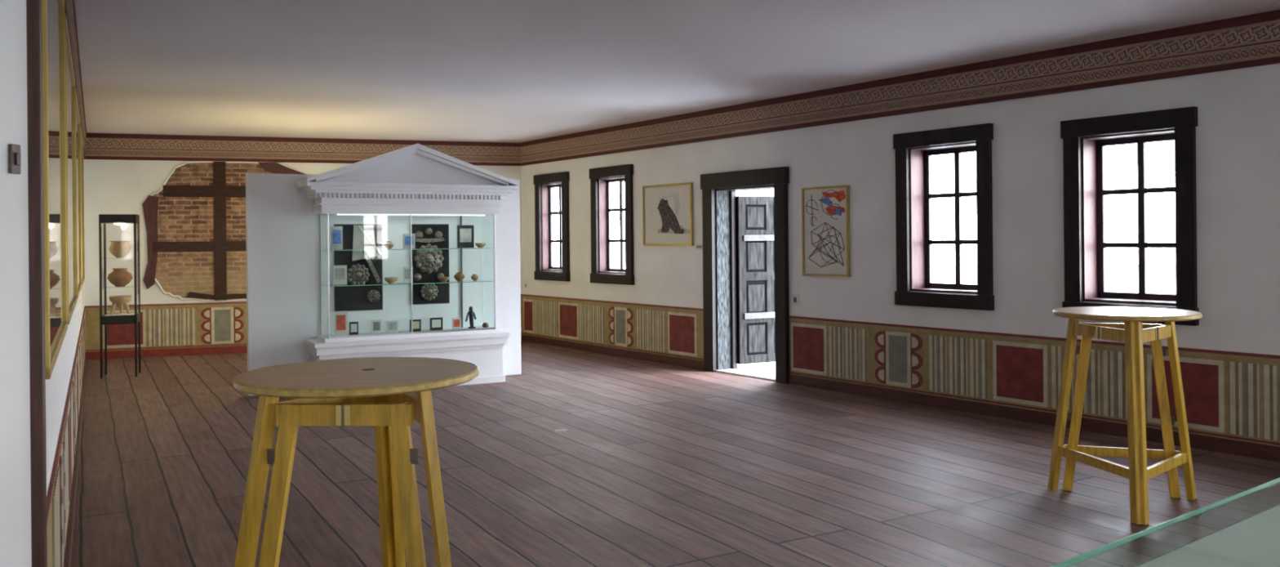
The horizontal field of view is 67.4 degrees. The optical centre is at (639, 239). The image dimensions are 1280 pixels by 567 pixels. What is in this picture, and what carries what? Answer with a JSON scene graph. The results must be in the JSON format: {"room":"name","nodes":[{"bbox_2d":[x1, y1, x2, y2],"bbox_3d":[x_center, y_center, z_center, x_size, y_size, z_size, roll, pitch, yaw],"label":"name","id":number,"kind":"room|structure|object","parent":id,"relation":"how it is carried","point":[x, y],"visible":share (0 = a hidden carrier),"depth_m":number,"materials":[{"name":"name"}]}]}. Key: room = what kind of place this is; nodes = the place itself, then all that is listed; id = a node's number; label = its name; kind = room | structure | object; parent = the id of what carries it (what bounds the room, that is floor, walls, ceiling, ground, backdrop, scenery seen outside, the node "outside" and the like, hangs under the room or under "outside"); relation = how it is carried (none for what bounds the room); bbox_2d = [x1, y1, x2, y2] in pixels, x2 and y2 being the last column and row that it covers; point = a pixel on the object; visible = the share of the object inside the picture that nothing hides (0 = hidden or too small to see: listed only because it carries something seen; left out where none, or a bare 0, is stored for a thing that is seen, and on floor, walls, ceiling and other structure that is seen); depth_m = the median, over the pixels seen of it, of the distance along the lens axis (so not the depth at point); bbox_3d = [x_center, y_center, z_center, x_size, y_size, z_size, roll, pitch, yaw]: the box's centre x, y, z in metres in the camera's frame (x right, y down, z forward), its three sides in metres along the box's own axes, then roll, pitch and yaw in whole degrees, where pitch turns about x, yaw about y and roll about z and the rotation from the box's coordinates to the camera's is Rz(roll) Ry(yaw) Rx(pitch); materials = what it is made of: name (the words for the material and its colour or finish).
{"room":"museum","nodes":[
{"label":"museum","id":0,"kind":"room"},
{"bbox_2d":[0,0,31,566],"bbox_3d":[-1.695,0.036,1.783,0.300,3.060,1.140,-1,0,6],"label":"wall","id":1,"kind":"structure","parent":0,"point":[15,547],"depth_m":2.29,"materials":[{"name":"white paint"}]},
{"bbox_2d":[8,143,21,173],"bbox_3d":[-1.485,-0.191,2.283,0.015,0.070,0.030,-1,0,6],"label":"wall switch","id":2,"kind":"object","parent":1,"relation":"attached to","point":[14,150],"visible":1,"depth_m":2.28,"materials":[{"name":"plastic"}]},
{"bbox_2d":[45,281,84,494],"bbox_3d":[-4.641,0.064,7.591,0.301,3.060,12.260,-1,0,-30],"label":"wall","id":3,"kind":"structure","parent":0,"point":[56,387],"depth_m":4.33,"materials":[{"name":"white paint"}]},
{"bbox_2d":[26,0,47,566],"bbox_3d":[-1.506,0.034,2.391,0.034,3.060,0.120,-1,0,-30],"label":"trim","id":4,"kind":"structure","parent":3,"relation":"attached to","point":[33,7],"depth_m":2.34,"materials":[{"name":"brown wood"}]},
{"bbox_2d":[41,0,67,379],"bbox_3d":[-2.201,-0.349,3.608,0.030,1.520,1.900,-1,0,-29],"label":"framed picture","id":5,"kind":"object","parent":3,"relation":"attached to","point":[52,11],"visible":0.86,"depth_m":3.50,"materials":[{"name":"wood"}]},
{"bbox_2d":[46,306,85,566],"bbox_3d":[-4.522,1.193,7.721,0.016,0.640,12.140,-1,0,-30],"label":"trim","id":6,"kind":"structure","parent":3,"relation":"attached to","point":[59,492],"depth_m":4.44,"materials":[{"name":"paint"}]},
{"bbox_2d":[64,13,77,324],"bbox_3d":[-3.370,-0.338,5.675,0.030,1.520,2.250,-1,0,-30],"label":"framed picture","id":7,"kind":"object","parent":3,"relation":"attached to","point":[70,115],"visible":0.75,"depth_m":5.71,"materials":[{"name":"wood"}]},
{"bbox_2d":[64,0,86,159],"bbox_3d":[-4.533,-1.290,7.728,0.047,0.355,12.140,-1,0,-30],"label":"trim","id":8,"kind":"structure","parent":3,"relation":"attached to","point":[69,5],"depth_m":6.99,"materials":[{"name":"red paint"}]},
{"bbox_2d":[63,351,87,566],"bbox_3d":[-4.513,1.542,7.725,0.035,0.100,12.140,-1,0,-30],"label":"baseboard","id":9,"kind":"structure","parent":3,"relation":"attached to","point":[68,547],"depth_m":5.86,"materials":[{"name":"brown wood"}]},
{"bbox_2d":[75,88,81,297],"bbox_3d":[-4.589,-0.327,7.829,0.030,1.520,2.100,-1,0,-29],"label":"framed picture","id":10,"kind":"object","parent":3,"relation":"attached to","point":[77,109],"visible":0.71,"depth_m":8.18,"materials":[{"name":"wood"}]},
{"bbox_2d":[80,124,84,285],"bbox_3d":[-5.771,-0.316,9.918,0.030,1.520,2.100,-1,0,-29],"label":"framed picture","id":11,"kind":"object","parent":3,"relation":"attached to","point":[82,140],"visible":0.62,"depth_m":10.51,"materials":[{"name":"wood"}]},
{"bbox_2d":[83,159,522,306],"bbox_3d":[-4.872,0.066,14.040,6.300,3.060,0.300,-1,0,-18],"label":"wall","id":12,"kind":"structure","parent":0,"point":[110,186],"depth_m":13.16,"materials":[{"name":"white paint"}]},
{"bbox_2d":[142,160,311,302],"bbox_3d":[-5.618,-0.114,13.616,2.580,1.994,0.034,-1,0,-18],"label":"exposed brick","id":13,"kind":"object","parent":12,"relation":"attached to","point":[195,223],"visible":0.67,"depth_m":13.45,"materials":[{"name":"brown brick"}]},
{"bbox_2d":[84,133,519,165],"bbox_3d":[-4.688,-1.288,13.924,6.000,0.355,0.047,-1,0,-18],"label":"trim","id":14,"kind":"structure","parent":12,"relation":"attached to","point":[110,146],"depth_m":13.72,"materials":[{"name":"red paint"}]},
{"bbox_2d":[84,293,522,351],"bbox_3d":[-4.669,1.194,13.938,6.000,0.640,0.016,-1,0,-18],"label":"trim","id":15,"kind":"structure","parent":12,"relation":"attached to","point":[179,325],"depth_m":13.35,"materials":[{"name":"paint"}]},
{"bbox_2d":[87,333,521,359],"bbox_3d":[-4.664,1.544,13.931,6.000,0.100,0.036,-1,0,-18],"label":"baseboard","id":16,"kind":"structure","parent":12,"relation":"attached to","point":[232,348],"depth_m":13.31,"materials":[{"name":"brown wood"}]},
{"bbox_2d":[71,340,1279,566],"bbox_3d":[1.006,1.601,5.453,8.919,0.120,21.607,-1,0,-30],"label":"floor","id":17,"kind":"structure","parent":0,"point":[655,464],"depth_m":6.21,"materials":[{"name":"brown wood"}]},
{"bbox_2d":[98,213,141,377],"bbox_3d":[-6.144,0.658,11.350,0.380,1.900,0.380,-1,0,-22],"label":"display case","id":18,"kind":"object","parent":17,"relation":"on","point":[106,318],"visible":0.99,"depth_m":11.24,"materials":[{"name":"black metal"}]},
{"bbox_2d":[108,240,130,257],"bbox_3d":[-6.149,0.117,11.350,0.230,0.201,0.230,-1,0,-22],"label":"ceramic pot","id":19,"kind":"object","parent":18,"relation":"in","point":[119,249],"visible":1,"depth_m":11.28,"materials":[{"name":"ceramic"}]},
{"bbox_2d":[106,267,133,286],"bbox_3d":[-6.146,0.450,11.350,0.270,0.216,0.270,-1,0,-22],"label":"ceramic pot","id":20,"kind":"object","parent":18,"relation":"in","point":[119,277],"visible":1,"depth_m":11.27,"materials":[{"name":"ceramic"}]},
{"bbox_2d":[108,295,131,314],"bbox_3d":[-6.143,0.777,11.350,0.240,0.214,0.241,-1,0,-22],"label":"bowl","id":21,"kind":"object","parent":18,"relation":"in","point":[121,300],"visible":1,"depth_m":11.29,"materials":[{"name":"ceramic"}]},
{"bbox_2d":[233,356,479,566],"bbox_3d":[-0.959,1.005,3.311,0.835,1.116,0.861,-1,0,0],"label":"bar table","id":22,"kind":"object","parent":17,"relation":"on","point":[378,392],"visible":1,"depth_m":3.11,"materials":[{"name":"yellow wood"}]},
{"bbox_2d":[245,173,521,395],"bbox_3d":[-2.704,0.445,10.477,2.950,2.260,0.098,-1,0,-29],"label":"partition panel","id":23,"kind":"object","parent":17,"relation":"on","point":[282,229],"visible":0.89,"depth_m":9.95,"materials":[{"name":"white paint"}]},
{"bbox_2d":[297,143,517,386],"bbox_3d":[-2.437,0.288,10.235,2.210,2.570,0.580,-1,0,-29],"label":"display case","id":24,"kind":"object","parent":17,"relation":"on","point":[417,183],"visible":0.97,"depth_m":10.22,"materials":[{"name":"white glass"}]},
{"bbox_2d":[330,226,342,249],"bbox_3d":[-3.152,-0.015,9.965,0.120,0.240,0.050,-1,0,-29],"label":"display card","id":25,"kind":"object","parent":24,"relation":"in","point":[336,232],"visible":1,"depth_m":9.94,"materials":[{"name":"blue paper"}]},
{"bbox_2d":[333,265,346,284],"bbox_3d":[-3.122,0.369,9.979,0.140,0.200,0.050,-1,0,-29],"label":"display card","id":26,"kind":"object","parent":24,"relation":"in","point":[340,272],"visible":1,"depth_m":9.96,"materials":[{"name":"paper"}]},
{"bbox_2d":[333,311,347,335],"bbox_3d":[-3.083,0.867,9.884,0.130,0.260,0.050,-1,0,-29],"label":"display card","id":27,"kind":"object","parent":24,"relation":"in","point":[340,317],"visible":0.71,"depth_m":9.86,"materials":[{"name":"paper"}]},
{"bbox_2d":[349,321,358,334],"bbox_3d":[-2.983,0.926,9.995,0.090,0.140,0.050,-1,0,-29],"label":"display card","id":28,"kind":"object","parent":24,"relation":"in","point":[353,326],"visible":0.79,"depth_m":9.97,"materials":[{"name":"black paper"}]},
{"bbox_2d":[371,319,381,333],"bbox_3d":[-2.782,0.919,10.117,0.100,0.150,0.050,-1,0,-29],"label":"display card","id":29,"kind":"object","parent":24,"relation":"in","point":[375,323],"visible":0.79,"depth_m":10.09,"materials":[{"name":"paper"}]},
{"bbox_2d":[384,240,394,248],"bbox_3d":[-2.655,0.060,10.162,0.100,0.080,0.100,-1,0,-29],"label":"jug","id":30,"kind":"object","parent":24,"relation":"in","point":[388,244],"visible":1,"depth_m":10.13,"materials":[{"name":"ceramic"}]},
{"bbox_2d":[384,276,398,283],"bbox_3d":[-2.635,0.433,10.172,0.140,0.063,0.140,-1,0,-29],"label":"shallow bowl","id":31,"kind":"object","parent":24,"relation":"on","point":[389,279],"visible":1,"depth_m":10.13,"materials":[{"name":"ceramic"}]},
{"bbox_2d":[333,223,449,311],"bbox_3d":[-2.675,0.295,10.410,1.240,0.920,0.017,-1,0,-29],"label":"display board","id":32,"kind":"object","parent":24,"relation":"attached to","point":[347,298],"visible":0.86,"depth_m":10.33,"materials":[{"name":"fabric"}]},
{"bbox_2d":[346,263,369,286],"bbox_3d":[-2.990,0.378,10.196,0.245,0.245,0.034,-1,0,-29],"label":"medallion","id":33,"kind":"object","parent":32,"relation":"attached to","point":[357,273],"visible":0.98,"depth_m":10.19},
{"bbox_2d":[351,225,381,282],"bbox_3d":[-2.916,0.157,10.251,0.308,0.618,0.031,-1,0,-29],"label":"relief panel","id":34,"kind":"object","parent":32,"relation":"attached to","point":[363,237],"visible":0.95,"depth_m":10.24,"materials":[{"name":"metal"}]},
{"bbox_2d":[366,288,380,302],"bbox_3d":[-2.848,0.607,10.273,0.143,0.143,0.034,-1,0,-29],"label":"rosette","id":35,"kind":"object","parent":32,"relation":"attached to","point":[373,295],"visible":1,"depth_m":10.27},
{"bbox_2d":[413,243,444,273],"bbox_3d":[-2.316,0.212,10.566,0.337,0.337,0.034,-1,0,-29],"label":"medallion","id":36,"kind":"object","parent":32,"relation":"attached to","point":[428,260],"visible":0.98,"depth_m":10.56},
{"bbox_2d":[413,227,444,280],"bbox_3d":[-2.321,0.162,10.574,0.360,0.578,0.032,-1,0,-29],"label":"ornaments","id":37,"kind":"object","parent":32,"relation":"attached to","point":[419,234],"visible":0.94,"depth_m":10.56},
{"bbox_2d":[420,283,438,300],"bbox_3d":[-2.313,0.572,10.566,0.204,0.204,0.034,-1,0,-29],"label":"medallion","id":38,"kind":"object","parent":32,"relation":"attached to","point":[429,291],"visible":0.99,"depth_m":10.56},
{"bbox_2d":[387,320,398,333],"bbox_3d":[-2.629,0.928,10.201,0.110,0.130,0.050,-1,0,-29],"label":"display card","id":39,"kind":"object","parent":24,"relation":"in","point":[393,326],"visible":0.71,"depth_m":10.18,"materials":[{"name":"paper"}]},
{"bbox_2d":[403,266,413,282],"bbox_3d":[-2.499,0.379,10.320,0.100,0.170,0.050,-1,0,-29],"label":"display card","id":40,"kind":"object","parent":24,"relation":"in","point":[406,270],"visible":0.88,"depth_m":10.29,"materials":[{"name":"paper"}]},
{"bbox_2d":[402,233,415,248],"bbox_3d":[-2.490,0.018,10.327,0.130,0.160,0.050,-1,0,-29],"label":"display card","id":41,"kind":"object","parent":24,"relation":"in","point":[406,237],"visible":0.93,"depth_m":10.30,"materials":[{"name":"blue paper"}]},
{"bbox_2d":[409,319,421,331],"bbox_3d":[-2.423,0.926,10.336,0.120,0.130,0.050,-1,0,-29],"label":"display card","id":42,"kind":"object","parent":24,"relation":"in","point":[416,323],"visible":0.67,"depth_m":10.32,"materials":[{"name":"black paper"}]},
{"bbox_2d":[430,316,442,330],"bbox_3d":[-2.222,0.919,10.447,0.140,0.140,0.050,-1,0,-29],"label":"display card","id":43,"kind":"object","parent":24,"relation":"in","point":[436,323],"visible":0.83,"depth_m":10.42,"materials":[{"name":"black paper"}]},
{"bbox_2d":[438,276,448,281],"bbox_3d":[-2.129,0.433,10.414,0.120,0.054,0.120,-1,0,-29],"label":"shallow bowl","id":44,"kind":"object","parent":24,"relation":"on","point":[441,278],"visible":1,"depth_m":10.37,"materials":[{"name":"ceramic"}]},
{"bbox_2d":[452,317,461,328],"bbox_3d":[-2.019,0.922,10.534,0.100,0.130,0.050,-1,0,-29],"label":"display card","id":45,"kind":"object","parent":24,"relation":"in","point":[456,322],"visible":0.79,"depth_m":10.51,"materials":[{"name":"paper"}]},
{"bbox_2d":[453,271,464,280],"bbox_3d":[-1.992,0.411,10.581,0.120,0.096,0.120,-1,0,-29],"label":"jug","id":46,"kind":"object","parent":24,"relation":"in","point":[459,276],"visible":1,"depth_m":10.54,"materials":[{"name":"ceramic"}]},
{"bbox_2d":[457,225,474,248],"bbox_3d":[-1.938,-0.032,10.630,0.190,0.250,0.050,-1,0,-29],"label":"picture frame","id":47,"kind":"object","parent":24,"relation":"in","point":[465,233],"visible":1,"depth_m":10.61,"materials":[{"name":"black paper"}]},
{"bbox_2d":[465,306,476,328],"bbox_3d":[-1.868,0.863,10.646,0.126,0.246,0.080,-1,0,-29],"label":"figurine","id":48,"kind":"object","parent":24,"relation":"on","point":[471,313],"visible":0.94,"depth_m":10.62,"materials":[{"name":"black metal"}]},
{"bbox_2d":[471,273,479,280],"bbox_3d":[-1.834,0.421,10.667,0.090,0.072,0.090,-1,0,-29],"label":"jug","id":49,"kind":"object","parent":24,"relation":"in","point":[474,277],"visible":1,"depth_m":10.64,"materials":[{"name":"ceramic"}]},
{"bbox_2d":[475,242,485,247],"bbox_3d":[-1.775,0.065,10.678,0.120,0.054,0.120,-1,0,-29],"label":"shallow bowl","id":50,"kind":"object","parent":24,"relation":"on","point":[477,244],"visible":0.95,"depth_m":10.64,"materials":[{"name":"ceramic"}]},
{"bbox_2d":[481,322,488,327],"bbox_3d":[-1.712,0.952,10.640,0.080,0.064,0.080,-1,0,-29],"label":"cup","id":51,"kind":"object","parent":24,"relation":"on","point":[485,324],"visible":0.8,"depth_m":10.61,"materials":[{"name":"grey ceramic"}]},
{"bbox_2d":[555,428,568,431],"bbox_3d":[-0.645,1.555,7.828,0.102,0.002,0.082,-1,0,-14],"label":"paper scrap","id":52,"kind":"object","parent":17,"relation":"on","point":[561,429],"visible":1,"depth_m":7.83,"materials":[{"name":"white paper"}]},
{"bbox_2d":[1047,306,1202,524],"bbox_3d":[2.844,0.969,5.527,0.838,1.116,0.815,-1,0,0],"label":"bar table","id":53,"kind":"object","parent":17,"relation":"on","point":[1133,332],"visible":1,"depth_m":5.60,"materials":[{"name":"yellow wood"}]},
{"bbox_2d":[1050,476,1279,566],"bbox_3d":[1.565,1.043,1.750,2.004,0.986,0.854,-1,0,-37],"label":"glass table top","id":54,"kind":"object","parent":17,"relation":"on","point":[1254,540],"visible":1,"depth_m":1.90,"materials":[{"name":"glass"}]},
{"bbox_2d":[75,0,1279,142],"bbox_3d":[-0.375,-1.581,5.095,10.104,0.150,22.550,-1,0,-38],"label":"ceiling","id":55,"kind":"structure","parent":0,"point":[510,71],"depth_m":7.73,"materials":[{"name":"paint"}]},
{"bbox_2d":[520,62,1279,355],"bbox_3d":[4.024,-0.018,7.190,0.262,3.060,19.650,-1,0,-36],"label":"wall","id":56,"kind":"structure","parent":0,"point":[1237,130],"depth_m":8.19,"materials":[{"name":"white paint"}]},
{"bbox_2d":[533,171,570,280],"bbox_3d":[-1.247,-0.183,14.161,0.202,1.570,0.931,-1,0,-37],"label":"window","id":57,"kind":"structure","parent":56,"relation":"in","point":[544,184],"depth_m":14.34,"materials":[{"name":"brown wood"}]},
{"bbox_2d":[589,164,634,284],"bbox_3d":[-0.328,-0.192,12.927,0.212,1.570,0.969,-1,0,-37],"label":"window","id":58,"kind":"structure","parent":56,"relation":"in","point":[601,178],"depth_m":13.10,"materials":[{"name":"brown wood"}]},
{"bbox_2d":[642,182,693,245],"bbox_3d":[0.337,-0.303,11.924,0.030,0.760,0.978,-1,0,-37],"label":"framed drawing","id":59,"kind":"object","parent":56,"relation":"attached to","point":[667,209],"visible":1,"depth_m":11.91,"materials":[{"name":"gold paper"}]},
{"bbox_2d":[695,244,702,249],"bbox_3d":[0.707,0.088,11.447,0.008,0.070,0.120,-1,0,-36],"label":"wall label","id":60,"kind":"object","parent":56,"relation":"attached to","point":[698,246],"visible":1,"depth_m":11.44,"materials":[{"name":"paper"}]},
{"bbox_2d":[700,166,789,383],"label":"door","id":61,"kind":"structure","parent":56,"relation":"in","point":[746,289],"depth_m":11.28,"materials":[{"name":"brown wood"}]},
{"bbox_2d":[792,293,799,305],"bbox_3d":[1.648,0.639,10.173,0.019,0.110,0.080,-1,0,-37],"label":"light switch","id":62,"kind":"object","parent":56,"relation":"attached to","point":[795,297],"visible":1,"depth_m":10.16,"materials":[{"name":"white plastic"}]},
{"bbox_2d":[801,185,850,276],"bbox_3d":[1.896,-0.081,9.821,0.029,0.913,0.630,-1,0,-36],"label":"framed abstract print","id":63,"kind":"object","parent":56,"relation":"attached to","point":[825,211],"visible":1,"depth_m":9.81,"materials":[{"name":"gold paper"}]},
{"bbox_2d":[519,9,1279,165],"bbox_3d":[3.933,-1.369,7.039,0.060,0.355,19.500,-1,0,-37],"label":"trim","id":64,"kind":"structure","parent":56,"relation":"attached to","point":[1253,40],"depth_m":8.43,"materials":[{"name":"red paint"}]},
{"bbox_2d":[521,333,1279,461],"bbox_3d":[3.966,1.463,7.044,0.047,0.100,19.500,-1,0,-37],"label":"baseboard","id":65,"kind":"structure","parent":56,"relation":"attached to","point":[1260,451],"depth_m":8.46,"materials":[{"name":"brown wood"}]},
{"bbox_2d":[521,293,1279,446],"bbox_3d":[3.968,1.113,7.048,0.016,0.640,19.500,-1,0,-37],"label":"wainscoting","id":66,"kind":"structure","parent":56,"relation":"attached to","point":[1228,394],"depth_m":8.47,"materials":[{"name":"paint"}]},
{"bbox_2d":[893,123,994,310],"bbox_3d":[2.821,-0.192,8.746,0.300,1.610,1.030,-1,0,-36],"label":"window","id":67,"kind":"structure","parent":56,"relation":"in","point":[914,151],"depth_m":8.83,"materials":[{"name":"brown wood"}]},
{"bbox_2d":[1060,106,1199,325],"bbox_3d":[3.812,-0.166,7.408,0.300,1.580,1.020,-1,0,-37],"label":"window","id":68,"kind":"structure","parent":56,"relation":"in","point":[1085,140],"depth_m":7.49,"materials":[{"name":"brown wood"}]},
{"label":"outside","id":69,"kind":"structure","parent":0,"visible":0},
{"bbox_2d":[737,263,1175,366],"bbox_3d":[10.017,1.781,10.000,100.000,0.050,100.000,-1,0,0],"label":"ground","id":70,"kind":"structure","parent":69,"point":[1161,277],"depth_m":42.32,"materials":[{"name":"white"}]},
{"bbox_2d":[737,362,775,373],"bbox_3d":[2.195,1.684,11.534,1.939,0.290,1.444,-1,0,-37],"label":"doorstep","id":71,"kind":"object","parent":70,"relation":"on","point":[770,367],"visible":0.02,"depth_m":11.56,"materials":[{"name":"stone"}]}
]}

